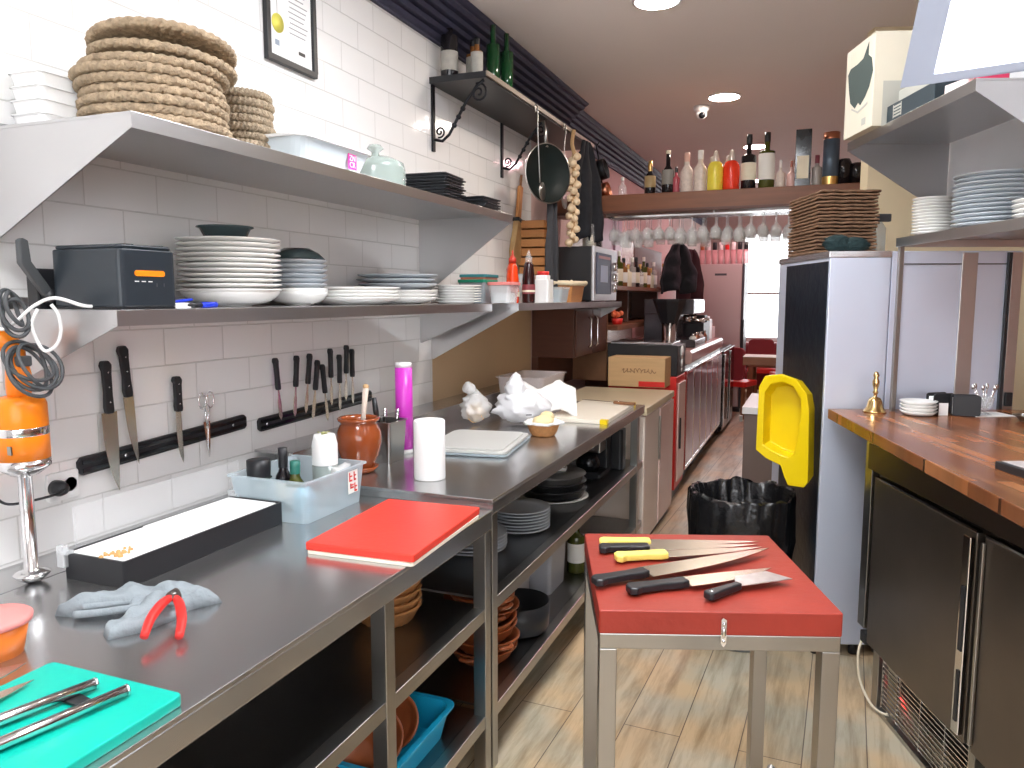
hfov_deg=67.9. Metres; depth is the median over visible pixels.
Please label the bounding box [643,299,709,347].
espresso machine
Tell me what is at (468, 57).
bottle
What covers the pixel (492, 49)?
bottle
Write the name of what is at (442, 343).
wall shelf
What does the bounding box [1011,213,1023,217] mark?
dinner plate
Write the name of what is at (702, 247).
bottle
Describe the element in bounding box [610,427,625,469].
canister
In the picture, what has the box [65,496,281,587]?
box
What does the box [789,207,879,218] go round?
woven mat
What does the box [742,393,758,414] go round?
countertop
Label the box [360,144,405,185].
glass cake dome
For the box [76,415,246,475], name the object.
rack
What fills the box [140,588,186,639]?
pliers
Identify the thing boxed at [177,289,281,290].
dinner plate
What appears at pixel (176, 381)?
knife
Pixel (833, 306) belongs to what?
fridge
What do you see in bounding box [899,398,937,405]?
saucer
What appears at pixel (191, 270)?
dinner plate
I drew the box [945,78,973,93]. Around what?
paper packet
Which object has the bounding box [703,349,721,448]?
cooler
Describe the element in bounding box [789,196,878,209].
woven mat
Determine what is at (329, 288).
oval platter
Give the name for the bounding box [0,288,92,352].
power cable
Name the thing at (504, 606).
dish
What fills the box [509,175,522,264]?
hanging bellows
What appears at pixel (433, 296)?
dessert plate
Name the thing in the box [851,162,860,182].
jar
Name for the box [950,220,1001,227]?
dinner plate
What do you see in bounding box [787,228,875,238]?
woven mat
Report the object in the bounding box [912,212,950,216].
plate
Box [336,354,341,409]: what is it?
table knife
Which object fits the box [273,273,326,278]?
shallow bowl
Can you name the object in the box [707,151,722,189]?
soda siphon
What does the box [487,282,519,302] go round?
food container
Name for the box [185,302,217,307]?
marker pen
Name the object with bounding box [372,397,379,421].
steel peeler
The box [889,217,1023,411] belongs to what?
shelf
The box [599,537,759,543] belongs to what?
knife
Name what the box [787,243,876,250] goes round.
woven mat
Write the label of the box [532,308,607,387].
upper cabinet
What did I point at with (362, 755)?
dish
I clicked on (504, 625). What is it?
dish
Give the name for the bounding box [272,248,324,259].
serving bowl
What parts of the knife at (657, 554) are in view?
handle, blade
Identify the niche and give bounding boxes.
[572,238,666,342]
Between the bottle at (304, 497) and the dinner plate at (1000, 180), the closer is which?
the bottle at (304, 497)
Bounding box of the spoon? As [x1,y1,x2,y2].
[395,408,398,420]
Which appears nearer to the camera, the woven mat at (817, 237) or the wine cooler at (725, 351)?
the woven mat at (817, 237)
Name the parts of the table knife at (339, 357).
handle, blade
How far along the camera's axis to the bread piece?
3.61 m
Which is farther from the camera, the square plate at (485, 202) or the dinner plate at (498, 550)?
the square plate at (485, 202)
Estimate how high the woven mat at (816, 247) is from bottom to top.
0.018 m
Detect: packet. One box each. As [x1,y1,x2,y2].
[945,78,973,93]
[974,73,1009,78]
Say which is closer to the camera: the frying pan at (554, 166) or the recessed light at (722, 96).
the frying pan at (554, 166)
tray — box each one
[72,497,275,560]
[1012,413,1023,421]
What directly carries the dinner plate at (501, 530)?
on the dinner plate at (502, 538)
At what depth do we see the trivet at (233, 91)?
2.29 m
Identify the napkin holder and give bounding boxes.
[926,392,952,413]
[950,394,981,416]
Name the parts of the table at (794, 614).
leg, leg, frame, leg, leg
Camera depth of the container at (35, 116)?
1.89 m
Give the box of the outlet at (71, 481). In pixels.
[65,477,76,490]
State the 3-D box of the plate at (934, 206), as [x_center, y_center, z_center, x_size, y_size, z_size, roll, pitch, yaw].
[1.639,-0.679,2.955,0.154,0.013,0.154,3,7,22]
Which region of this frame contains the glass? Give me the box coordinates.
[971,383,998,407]
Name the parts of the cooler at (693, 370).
door, pane, door, pane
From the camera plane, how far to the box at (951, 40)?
1.51 m
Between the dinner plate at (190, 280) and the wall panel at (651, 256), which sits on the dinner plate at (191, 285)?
the dinner plate at (190, 280)
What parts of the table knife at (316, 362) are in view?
blade, handle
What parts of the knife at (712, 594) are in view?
handle, blade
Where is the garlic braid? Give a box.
[565,129,580,246]
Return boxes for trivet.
[223,87,272,103]
[225,95,274,113]
[228,104,273,121]
[228,121,275,133]
[229,112,273,127]
[229,129,268,141]
[233,137,270,148]
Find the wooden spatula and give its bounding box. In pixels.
[361,384,368,419]
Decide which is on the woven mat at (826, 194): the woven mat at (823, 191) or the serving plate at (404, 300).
the woven mat at (823, 191)
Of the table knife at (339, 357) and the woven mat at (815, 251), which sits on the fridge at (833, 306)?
the woven mat at (815, 251)
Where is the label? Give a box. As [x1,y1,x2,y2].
[348,469,357,493]
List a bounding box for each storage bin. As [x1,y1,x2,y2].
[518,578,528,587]
[529,543,564,594]
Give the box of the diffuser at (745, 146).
[744,145,764,148]
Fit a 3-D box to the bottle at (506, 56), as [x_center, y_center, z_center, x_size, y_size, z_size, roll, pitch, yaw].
[-0.030,-1.767,4.165,0.072,0.290,0.072,3,7,22]
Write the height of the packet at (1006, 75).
0.040 m
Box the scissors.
[198,391,213,456]
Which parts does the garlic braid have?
garlic bulb, garlic bulb, garlic bulb, garlic bulb, garlic bulb, garlic bulb, garlic bulb, garlic bulb, garlic bulb, garlic bulb, garlic bulb, garlic bulb, garlic bulb, garlic bulb, garlic bulb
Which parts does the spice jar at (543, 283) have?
lid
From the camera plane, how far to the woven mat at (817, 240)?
3.48 m
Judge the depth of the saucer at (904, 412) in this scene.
3.03 m
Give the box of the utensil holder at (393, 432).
[375,416,407,463]
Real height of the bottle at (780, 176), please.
0.188 m
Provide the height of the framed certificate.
0.380 m
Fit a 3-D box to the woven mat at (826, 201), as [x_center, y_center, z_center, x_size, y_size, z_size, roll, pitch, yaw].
[1.503,-0.834,3.578,0.271,0.018,0.426,0,6,3]
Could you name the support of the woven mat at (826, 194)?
on the woven mat at (819, 198)
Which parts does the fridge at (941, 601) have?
corner post, leg, floor rail, door, rail, handle, leg, handle, door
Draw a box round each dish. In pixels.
[336,732,373,767]
[396,696,418,747]
[396,716,403,756]
[444,591,514,612]
[451,594,514,603]
[453,640,517,666]
[459,626,519,655]
[464,616,516,644]
[469,608,516,637]
[498,595,518,623]
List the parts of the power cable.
cable coil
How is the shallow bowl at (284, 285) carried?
on the soup bowl at (283, 289)
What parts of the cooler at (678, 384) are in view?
handle, door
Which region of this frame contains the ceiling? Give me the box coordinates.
[468,0,918,190]
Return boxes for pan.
[523,483,586,500]
[525,120,569,203]
[529,477,585,493]
[536,465,585,486]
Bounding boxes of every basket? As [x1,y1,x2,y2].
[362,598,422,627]
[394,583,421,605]
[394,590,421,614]
[395,579,421,597]
[523,418,564,436]
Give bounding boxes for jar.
[245,457,271,500]
[311,431,338,505]
[535,271,552,302]
[583,235,595,245]
[689,333,696,338]
[838,158,851,183]
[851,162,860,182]
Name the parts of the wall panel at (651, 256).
panel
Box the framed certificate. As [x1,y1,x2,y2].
[262,0,317,79]
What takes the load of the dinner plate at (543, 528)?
on the worktable at (490, 482)
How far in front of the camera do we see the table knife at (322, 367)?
3.18 m
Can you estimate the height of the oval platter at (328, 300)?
0.030 m
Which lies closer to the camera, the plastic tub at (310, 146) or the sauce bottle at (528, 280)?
the plastic tub at (310, 146)
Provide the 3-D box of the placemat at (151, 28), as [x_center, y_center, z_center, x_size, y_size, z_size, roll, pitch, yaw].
[-0.931,-0.887,2.033,0.368,0.064,0.369,1,6,5]
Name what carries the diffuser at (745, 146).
attached to the recessed light at (759, 145)
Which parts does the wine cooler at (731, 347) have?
handle, door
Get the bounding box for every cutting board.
[0,662,180,767]
[306,499,479,561]
[308,515,478,566]
[445,429,528,454]
[554,400,635,424]
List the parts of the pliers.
handle, handle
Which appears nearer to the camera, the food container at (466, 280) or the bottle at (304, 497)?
the bottle at (304, 497)
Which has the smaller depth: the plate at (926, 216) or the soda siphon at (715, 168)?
the plate at (926, 216)
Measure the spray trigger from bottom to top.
0.185 m
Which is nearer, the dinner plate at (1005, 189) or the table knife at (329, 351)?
the dinner plate at (1005, 189)
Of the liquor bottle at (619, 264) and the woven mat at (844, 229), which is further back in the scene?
the liquor bottle at (619, 264)
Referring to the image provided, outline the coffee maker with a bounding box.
[576,436,610,479]
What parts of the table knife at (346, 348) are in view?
handle, blade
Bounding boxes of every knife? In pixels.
[0,679,33,699]
[98,361,119,489]
[116,346,138,462]
[171,376,183,461]
[272,358,282,419]
[293,355,299,416]
[304,353,312,412]
[312,360,319,418]
[320,364,328,419]
[327,348,333,405]
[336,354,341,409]
[343,345,348,399]
[349,349,354,402]
[582,399,635,405]
[591,548,768,586]
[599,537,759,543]
[599,542,758,553]
[614,547,761,562]
[626,568,770,594]
[704,571,791,600]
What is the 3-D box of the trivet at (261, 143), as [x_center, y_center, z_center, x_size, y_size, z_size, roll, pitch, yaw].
[-0.855,-0.740,2.381,0.217,0.027,0.217,4,8,31]
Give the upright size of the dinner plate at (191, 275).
0.018 m
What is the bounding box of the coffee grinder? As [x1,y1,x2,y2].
[653,299,685,339]
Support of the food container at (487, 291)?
on the wall shelf at (442, 343)
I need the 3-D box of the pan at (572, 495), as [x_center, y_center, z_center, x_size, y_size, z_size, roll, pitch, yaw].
[0.203,0.532,3.845,0.348,0.040,0.348,3,7,22]
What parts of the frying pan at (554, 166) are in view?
handle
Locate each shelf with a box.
[0,110,512,289]
[0,297,491,389]
[429,70,593,177]
[431,300,621,358]
[847,78,1023,197]
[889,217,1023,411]
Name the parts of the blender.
rating plate, handle, motor, cable coil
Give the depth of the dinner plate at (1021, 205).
2.37 m
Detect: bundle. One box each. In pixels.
[331,462,350,486]
[822,235,870,250]
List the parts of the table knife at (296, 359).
blade, handle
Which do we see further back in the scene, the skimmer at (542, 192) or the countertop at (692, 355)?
the countertop at (692, 355)
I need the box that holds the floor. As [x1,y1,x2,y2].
[453,389,964,767]
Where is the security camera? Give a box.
[694,104,708,119]
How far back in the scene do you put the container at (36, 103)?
1.89 m
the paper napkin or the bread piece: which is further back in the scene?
the bread piece
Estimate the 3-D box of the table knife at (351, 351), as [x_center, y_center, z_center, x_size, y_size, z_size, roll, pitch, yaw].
[-0.710,-0.034,3.377,0.018,0.245,0.023,3,6,22]
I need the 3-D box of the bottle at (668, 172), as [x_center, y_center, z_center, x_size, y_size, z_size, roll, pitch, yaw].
[1.132,-1.537,5.513,0.089,0.303,0.089,3,7,22]
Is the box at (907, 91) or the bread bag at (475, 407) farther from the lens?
the bread bag at (475, 407)
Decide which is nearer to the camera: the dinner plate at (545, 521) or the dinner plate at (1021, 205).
the dinner plate at (1021, 205)
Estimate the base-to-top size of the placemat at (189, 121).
0.027 m
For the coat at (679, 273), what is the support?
hanging from the niche
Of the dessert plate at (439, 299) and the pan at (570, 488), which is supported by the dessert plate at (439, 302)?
the dessert plate at (439, 299)
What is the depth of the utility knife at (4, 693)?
1.29 m
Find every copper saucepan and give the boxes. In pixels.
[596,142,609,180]
[601,181,611,195]
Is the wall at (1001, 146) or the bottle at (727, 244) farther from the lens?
the bottle at (727, 244)
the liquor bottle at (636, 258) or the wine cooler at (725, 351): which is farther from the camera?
the wine cooler at (725, 351)
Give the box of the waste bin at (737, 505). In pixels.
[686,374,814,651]
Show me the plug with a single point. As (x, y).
(58, 488)
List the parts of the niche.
panel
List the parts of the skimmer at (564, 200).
handle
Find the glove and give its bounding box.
[55,580,221,639]
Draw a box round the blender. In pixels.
[0,331,64,582]
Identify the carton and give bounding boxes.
[707,316,711,338]
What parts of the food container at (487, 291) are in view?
lid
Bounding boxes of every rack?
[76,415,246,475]
[257,390,371,431]
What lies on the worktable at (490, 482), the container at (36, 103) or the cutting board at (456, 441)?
the cutting board at (456, 441)
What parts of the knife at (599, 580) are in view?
handle, blade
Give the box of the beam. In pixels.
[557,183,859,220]
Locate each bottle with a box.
[275,447,290,508]
[286,460,304,511]
[293,486,315,518]
[440,28,457,75]
[466,40,473,72]
[471,37,482,71]
[486,25,499,78]
[500,33,512,87]
[506,250,519,302]
[522,262,534,302]
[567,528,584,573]
[616,251,622,285]
[622,258,627,285]
[626,264,631,286]
[629,257,635,286]
[634,257,639,286]
[638,264,643,283]
[640,257,646,287]
[644,161,655,193]
[646,263,650,287]
[649,268,653,287]
[652,262,656,287]
[661,150,673,192]
[673,167,679,191]
[680,152,692,191]
[694,150,706,190]
[700,243,704,263]
[706,243,710,263]
[712,242,717,263]
[718,242,723,263]
[724,242,729,263]
[730,242,735,263]
[737,242,742,263]
[741,134,756,188]
[743,242,748,263]
[758,132,775,187]
[775,160,784,186]
[786,160,794,185]
[811,155,821,184]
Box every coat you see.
[660,243,697,293]
[676,249,703,298]
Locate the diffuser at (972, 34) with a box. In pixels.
[937,0,1023,69]
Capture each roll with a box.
[395,362,412,453]
[413,417,445,481]
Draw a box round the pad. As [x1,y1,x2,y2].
[995,461,1023,478]
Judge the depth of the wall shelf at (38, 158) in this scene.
2.14 m
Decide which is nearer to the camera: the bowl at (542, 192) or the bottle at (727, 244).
the bowl at (542, 192)
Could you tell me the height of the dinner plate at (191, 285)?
0.018 m
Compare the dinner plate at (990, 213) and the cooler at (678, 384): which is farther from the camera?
the cooler at (678, 384)
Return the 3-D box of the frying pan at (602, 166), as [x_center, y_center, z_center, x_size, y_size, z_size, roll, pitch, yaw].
[0.669,-1.652,5.632,0.103,0.281,0.150,3,7,22]
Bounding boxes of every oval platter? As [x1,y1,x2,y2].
[318,297,400,304]
[323,287,399,290]
[326,294,399,296]
[327,290,399,293]
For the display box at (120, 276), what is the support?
on the wall shelf at (81, 327)
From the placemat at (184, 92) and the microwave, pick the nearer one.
the placemat at (184, 92)
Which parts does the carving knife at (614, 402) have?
handle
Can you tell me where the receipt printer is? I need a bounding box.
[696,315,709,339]
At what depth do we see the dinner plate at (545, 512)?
3.24 m
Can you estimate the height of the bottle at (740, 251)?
0.303 m
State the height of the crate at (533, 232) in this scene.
0.560 m
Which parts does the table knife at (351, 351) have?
handle, blade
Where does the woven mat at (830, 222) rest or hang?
on the woven mat at (816, 226)
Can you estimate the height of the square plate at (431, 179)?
0.008 m
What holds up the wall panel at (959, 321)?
on the floor
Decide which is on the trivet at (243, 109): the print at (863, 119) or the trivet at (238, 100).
the trivet at (238, 100)
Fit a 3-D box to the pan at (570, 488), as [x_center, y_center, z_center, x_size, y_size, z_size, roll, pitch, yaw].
[0.200,0.496,3.832,0.348,0.040,0.348,3,7,22]
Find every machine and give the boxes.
[607,339,685,376]
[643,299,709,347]
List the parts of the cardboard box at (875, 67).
grey print panel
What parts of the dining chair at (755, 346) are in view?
seat, backrest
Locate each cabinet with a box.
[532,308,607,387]
[576,386,673,533]
[739,393,771,482]
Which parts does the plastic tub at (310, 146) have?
lid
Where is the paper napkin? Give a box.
[976,412,1015,416]
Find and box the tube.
[821,131,840,184]
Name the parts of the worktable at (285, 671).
leg, shelf rail, shelf rail, leg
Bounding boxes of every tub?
[0,603,33,662]
[264,132,370,172]
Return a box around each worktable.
[0,487,491,767]
[254,383,644,767]
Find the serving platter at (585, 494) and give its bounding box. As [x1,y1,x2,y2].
[520,491,587,503]
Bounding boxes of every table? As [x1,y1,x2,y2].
[583,534,842,767]
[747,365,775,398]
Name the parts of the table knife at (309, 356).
blade, handle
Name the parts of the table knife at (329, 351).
handle, blade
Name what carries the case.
on the shelf at (911, 150)
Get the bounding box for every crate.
[337,691,453,767]
[519,220,546,301]
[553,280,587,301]
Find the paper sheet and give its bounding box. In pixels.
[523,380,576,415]
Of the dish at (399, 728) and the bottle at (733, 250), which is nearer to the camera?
the dish at (399, 728)
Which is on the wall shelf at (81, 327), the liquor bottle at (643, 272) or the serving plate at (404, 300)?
the serving plate at (404, 300)
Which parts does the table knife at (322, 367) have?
handle, blade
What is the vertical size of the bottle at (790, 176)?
0.178 m
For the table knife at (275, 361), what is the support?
attached to the rack at (269, 422)
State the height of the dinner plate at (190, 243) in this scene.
0.018 m
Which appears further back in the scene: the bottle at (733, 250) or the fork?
the bottle at (733, 250)
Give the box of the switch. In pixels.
[1003,392,1012,405]
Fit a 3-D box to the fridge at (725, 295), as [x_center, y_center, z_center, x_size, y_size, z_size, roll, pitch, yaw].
[3.025,-0.673,10.976,0.660,2.070,0.654,3,7,22]
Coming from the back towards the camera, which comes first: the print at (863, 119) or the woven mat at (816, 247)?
the woven mat at (816, 247)
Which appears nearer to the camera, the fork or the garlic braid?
the fork
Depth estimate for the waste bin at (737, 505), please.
3.39 m
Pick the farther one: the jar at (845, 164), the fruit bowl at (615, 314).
the fruit bowl at (615, 314)
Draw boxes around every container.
[8,69,75,92]
[9,83,77,105]
[10,97,77,117]
[11,111,68,123]
[458,279,497,282]
[459,274,498,302]
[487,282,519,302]
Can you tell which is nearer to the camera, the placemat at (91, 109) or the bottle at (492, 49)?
the placemat at (91, 109)
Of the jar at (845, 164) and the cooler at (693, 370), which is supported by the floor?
the cooler at (693, 370)
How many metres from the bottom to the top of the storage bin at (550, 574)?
0.270 m
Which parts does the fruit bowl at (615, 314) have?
pot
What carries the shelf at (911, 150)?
attached to the wall at (1001, 146)
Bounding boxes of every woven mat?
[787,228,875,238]
[787,239,876,247]
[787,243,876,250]
[787,250,875,256]
[788,203,878,215]
[788,225,877,234]
[788,232,876,241]
[788,235,876,244]
[788,246,875,253]
[789,193,879,205]
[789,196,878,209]
[789,200,877,212]
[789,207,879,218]
[789,218,879,228]
[790,189,881,202]
[790,211,878,222]
[791,214,879,225]
[791,221,879,231]
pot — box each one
[336,414,381,468]
[514,588,549,638]
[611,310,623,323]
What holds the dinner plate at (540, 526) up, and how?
on the dinner plate at (543, 528)
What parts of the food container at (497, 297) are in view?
lid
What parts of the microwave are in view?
panel, knob, knob, knob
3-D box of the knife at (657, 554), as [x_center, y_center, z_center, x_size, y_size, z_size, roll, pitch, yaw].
[0.486,0.457,2.057,0.428,0.018,0.052,-1,7,-8]
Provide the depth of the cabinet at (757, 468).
4.90 m
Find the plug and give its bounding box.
[0,480,69,505]
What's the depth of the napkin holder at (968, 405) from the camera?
3.03 m
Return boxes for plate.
[175,236,280,243]
[175,241,280,248]
[175,246,280,253]
[175,257,280,263]
[176,252,280,258]
[176,262,281,268]
[176,278,281,283]
[177,268,281,273]
[177,273,281,278]
[177,283,281,288]
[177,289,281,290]
[180,290,279,306]
[356,278,435,282]
[357,274,436,278]
[358,283,437,289]
[388,297,437,303]
[395,290,437,293]
[396,294,436,296]
[406,172,462,179]
[406,175,465,182]
[406,178,463,185]
[406,181,463,188]
[409,184,465,191]
[416,187,463,193]
[427,190,465,197]
[431,288,481,289]
[431,301,480,303]
[432,293,481,295]
[433,296,480,297]
[435,193,462,199]
[435,285,480,287]
[435,298,481,300]
[437,290,480,292]
[456,544,506,555]
[460,540,506,552]
[462,196,500,201]
[463,198,499,204]
[464,537,506,548]
[467,201,500,207]
[468,533,506,545]
[474,204,499,209]
[497,497,549,514]
[497,508,550,517]
[497,512,549,520]
[497,514,549,523]
[497,517,549,527]
[497,524,506,538]
[504,520,549,530]
[507,523,549,533]
[910,230,942,234]
[911,221,953,225]
[911,227,954,231]
[912,196,953,200]
[912,202,953,206]
[912,205,953,209]
[912,208,953,213]
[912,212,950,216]
[912,215,953,219]
[912,218,954,222]
[912,224,951,228]
[913,199,952,203]
[950,206,1014,214]
[950,215,1013,223]
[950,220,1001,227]
[951,196,1023,206]
[951,201,1013,210]
[951,210,1015,218]
[952,178,1023,188]
[952,182,1023,192]
[952,187,1023,197]
[952,192,1023,201]
[953,168,1023,180]
[954,173,1023,184]
[1011,203,1023,208]
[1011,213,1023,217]
[1012,198,1023,203]
[1012,208,1023,213]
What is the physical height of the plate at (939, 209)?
0.013 m
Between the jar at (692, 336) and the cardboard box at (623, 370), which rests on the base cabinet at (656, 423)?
the cardboard box at (623, 370)
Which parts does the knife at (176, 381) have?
handle, blade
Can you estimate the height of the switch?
0.060 m
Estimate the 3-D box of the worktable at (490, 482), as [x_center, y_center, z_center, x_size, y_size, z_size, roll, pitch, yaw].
[-0.069,0.655,3.811,0.966,1.042,2.394,3,7,22]
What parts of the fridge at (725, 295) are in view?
handle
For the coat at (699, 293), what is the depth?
8.55 m
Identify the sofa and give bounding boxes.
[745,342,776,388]
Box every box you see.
[52,243,175,309]
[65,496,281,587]
[608,355,670,387]
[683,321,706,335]
[712,324,714,337]
[794,128,811,185]
[844,30,912,139]
[899,84,928,100]
[900,0,1023,87]
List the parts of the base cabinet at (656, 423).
lid, handle, door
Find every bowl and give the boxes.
[195,224,253,236]
[267,283,326,287]
[268,288,327,291]
[270,278,327,282]
[271,259,326,263]
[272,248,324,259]
[272,264,326,268]
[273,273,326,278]
[273,291,327,305]
[276,268,327,273]
[539,182,545,200]
[562,194,566,208]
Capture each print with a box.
[622,368,655,373]
[851,102,866,125]
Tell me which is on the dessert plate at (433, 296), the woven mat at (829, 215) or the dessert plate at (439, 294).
the dessert plate at (439, 294)
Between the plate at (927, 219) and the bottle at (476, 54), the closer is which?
the plate at (927, 219)
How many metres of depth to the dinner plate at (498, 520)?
3.24 m
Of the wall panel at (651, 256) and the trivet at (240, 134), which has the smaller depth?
the trivet at (240, 134)
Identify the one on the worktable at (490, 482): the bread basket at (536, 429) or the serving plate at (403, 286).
the bread basket at (536, 429)
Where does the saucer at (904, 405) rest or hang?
on the saucer at (904, 408)
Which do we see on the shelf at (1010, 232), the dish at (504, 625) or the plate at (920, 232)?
the plate at (920, 232)
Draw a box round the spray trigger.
[876,214,891,221]
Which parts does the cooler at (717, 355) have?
pane, door, door, pane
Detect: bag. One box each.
[459,381,492,422]
[491,372,551,422]
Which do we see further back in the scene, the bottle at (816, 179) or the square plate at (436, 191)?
the bottle at (816, 179)
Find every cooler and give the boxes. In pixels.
[609,372,685,498]
[682,360,701,476]
[690,354,712,465]
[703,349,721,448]
[714,347,728,432]
[722,344,733,422]
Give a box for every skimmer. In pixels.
[535,104,545,200]
[562,123,566,208]
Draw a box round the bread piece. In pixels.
[532,411,554,423]
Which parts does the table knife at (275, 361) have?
handle, blade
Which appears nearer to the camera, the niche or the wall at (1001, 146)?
the wall at (1001, 146)
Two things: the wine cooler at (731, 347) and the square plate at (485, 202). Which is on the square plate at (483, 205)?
the square plate at (485, 202)
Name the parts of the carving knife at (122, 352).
handle, blade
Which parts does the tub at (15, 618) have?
lid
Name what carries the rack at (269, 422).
attached to the wall at (372, 86)
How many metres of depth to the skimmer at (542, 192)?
4.56 m
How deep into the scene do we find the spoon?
3.09 m
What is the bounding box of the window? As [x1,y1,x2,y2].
[742,230,790,340]
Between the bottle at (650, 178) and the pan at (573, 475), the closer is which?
the pan at (573, 475)
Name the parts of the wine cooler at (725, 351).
handle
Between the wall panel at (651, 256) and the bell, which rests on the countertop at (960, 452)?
the bell
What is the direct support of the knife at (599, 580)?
on the table at (794, 614)
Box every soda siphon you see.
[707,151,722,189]
[723,150,739,189]
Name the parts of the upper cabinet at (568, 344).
panel, door, handle, panel, handle, door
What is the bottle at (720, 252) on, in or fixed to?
on the fridge at (725, 295)
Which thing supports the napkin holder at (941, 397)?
on the countertop at (960, 452)
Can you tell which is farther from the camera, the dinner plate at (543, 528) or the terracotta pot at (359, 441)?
the dinner plate at (543, 528)
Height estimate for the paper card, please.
0.050 m
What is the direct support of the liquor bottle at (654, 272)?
on the niche
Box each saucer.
[347,463,378,474]
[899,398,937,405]
[899,405,937,412]
[899,409,937,415]
[900,402,937,408]
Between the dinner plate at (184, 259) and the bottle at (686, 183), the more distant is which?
the bottle at (686, 183)
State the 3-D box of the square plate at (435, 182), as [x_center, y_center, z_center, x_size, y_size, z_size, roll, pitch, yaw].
[-0.344,-0.864,3.323,0.210,0.008,0.210,2,7,19]
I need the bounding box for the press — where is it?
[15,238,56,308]
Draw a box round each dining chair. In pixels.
[733,347,756,419]
[746,339,775,396]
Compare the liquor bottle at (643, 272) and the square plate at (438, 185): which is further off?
the liquor bottle at (643, 272)
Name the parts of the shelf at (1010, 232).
post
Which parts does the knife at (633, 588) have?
handle, blade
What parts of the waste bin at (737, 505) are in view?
lid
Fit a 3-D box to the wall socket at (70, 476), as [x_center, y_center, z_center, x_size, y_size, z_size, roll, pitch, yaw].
[-1.243,0.281,2.102,0.010,0.080,0.095,3,7,22]
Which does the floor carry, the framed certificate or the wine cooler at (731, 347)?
the wine cooler at (731, 347)
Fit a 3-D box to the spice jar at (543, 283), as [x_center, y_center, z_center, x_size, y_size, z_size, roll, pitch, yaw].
[0.182,-0.569,4.455,0.101,0.184,0.100,3,7,22]
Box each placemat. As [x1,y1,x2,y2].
[68,59,222,93]
[72,70,226,102]
[75,90,229,122]
[76,51,229,92]
[76,101,229,129]
[77,81,229,114]
[84,16,236,68]
[86,37,237,88]
[93,111,232,137]
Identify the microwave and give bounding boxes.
[558,245,616,301]
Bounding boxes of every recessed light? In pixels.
[632,0,681,10]
[707,92,740,101]
[743,143,764,148]
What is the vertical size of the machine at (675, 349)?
0.265 m
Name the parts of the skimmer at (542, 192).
handle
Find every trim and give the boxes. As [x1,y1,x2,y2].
[370,0,588,125]
[567,110,705,225]
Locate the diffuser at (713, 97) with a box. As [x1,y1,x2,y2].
[709,94,739,100]
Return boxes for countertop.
[301,401,644,514]
[585,336,722,386]
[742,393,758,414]
[828,409,1023,527]
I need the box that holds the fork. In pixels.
[383,408,386,422]
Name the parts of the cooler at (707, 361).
door, pane, door, pane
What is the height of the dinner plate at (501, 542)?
0.018 m
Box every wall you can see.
[0,0,702,568]
[702,215,793,341]
[860,26,1023,409]
[947,71,1023,195]
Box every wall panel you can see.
[602,218,621,258]
[871,251,1023,652]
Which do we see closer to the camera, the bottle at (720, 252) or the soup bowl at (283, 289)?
the soup bowl at (283, 289)
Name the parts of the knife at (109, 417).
handle, blade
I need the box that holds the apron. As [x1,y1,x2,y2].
[575,140,603,242]
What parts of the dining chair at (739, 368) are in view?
backrest, leg, seat, leg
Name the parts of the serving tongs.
arm, stop plate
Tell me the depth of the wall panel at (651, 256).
9.29 m
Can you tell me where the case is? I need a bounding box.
[887,80,959,122]
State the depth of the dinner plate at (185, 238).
2.25 m
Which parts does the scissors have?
blade, blade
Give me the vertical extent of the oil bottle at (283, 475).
0.198 m
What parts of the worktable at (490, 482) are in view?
leg, shelf rail, shelf rail, leg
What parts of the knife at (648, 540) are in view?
handle, blade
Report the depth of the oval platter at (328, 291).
2.82 m
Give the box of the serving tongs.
[0,677,130,750]
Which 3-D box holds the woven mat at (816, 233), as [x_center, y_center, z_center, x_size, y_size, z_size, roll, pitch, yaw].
[1.506,-0.695,3.600,0.271,0.018,0.426,0,6,3]
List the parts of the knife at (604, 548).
handle, blade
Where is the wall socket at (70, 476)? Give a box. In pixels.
[45,468,79,502]
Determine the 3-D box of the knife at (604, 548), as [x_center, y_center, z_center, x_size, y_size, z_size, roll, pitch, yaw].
[0.467,0.453,2.110,0.452,0.018,0.050,0,6,-2]
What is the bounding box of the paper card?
[938,403,947,415]
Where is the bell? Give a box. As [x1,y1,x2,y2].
[862,371,886,413]
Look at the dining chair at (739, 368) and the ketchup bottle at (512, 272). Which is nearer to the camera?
the ketchup bottle at (512, 272)
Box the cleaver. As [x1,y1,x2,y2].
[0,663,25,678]
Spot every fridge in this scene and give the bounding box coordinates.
[697,264,748,411]
[771,251,892,654]
[857,441,1023,767]
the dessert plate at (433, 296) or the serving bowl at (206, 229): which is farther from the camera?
the dessert plate at (433, 296)

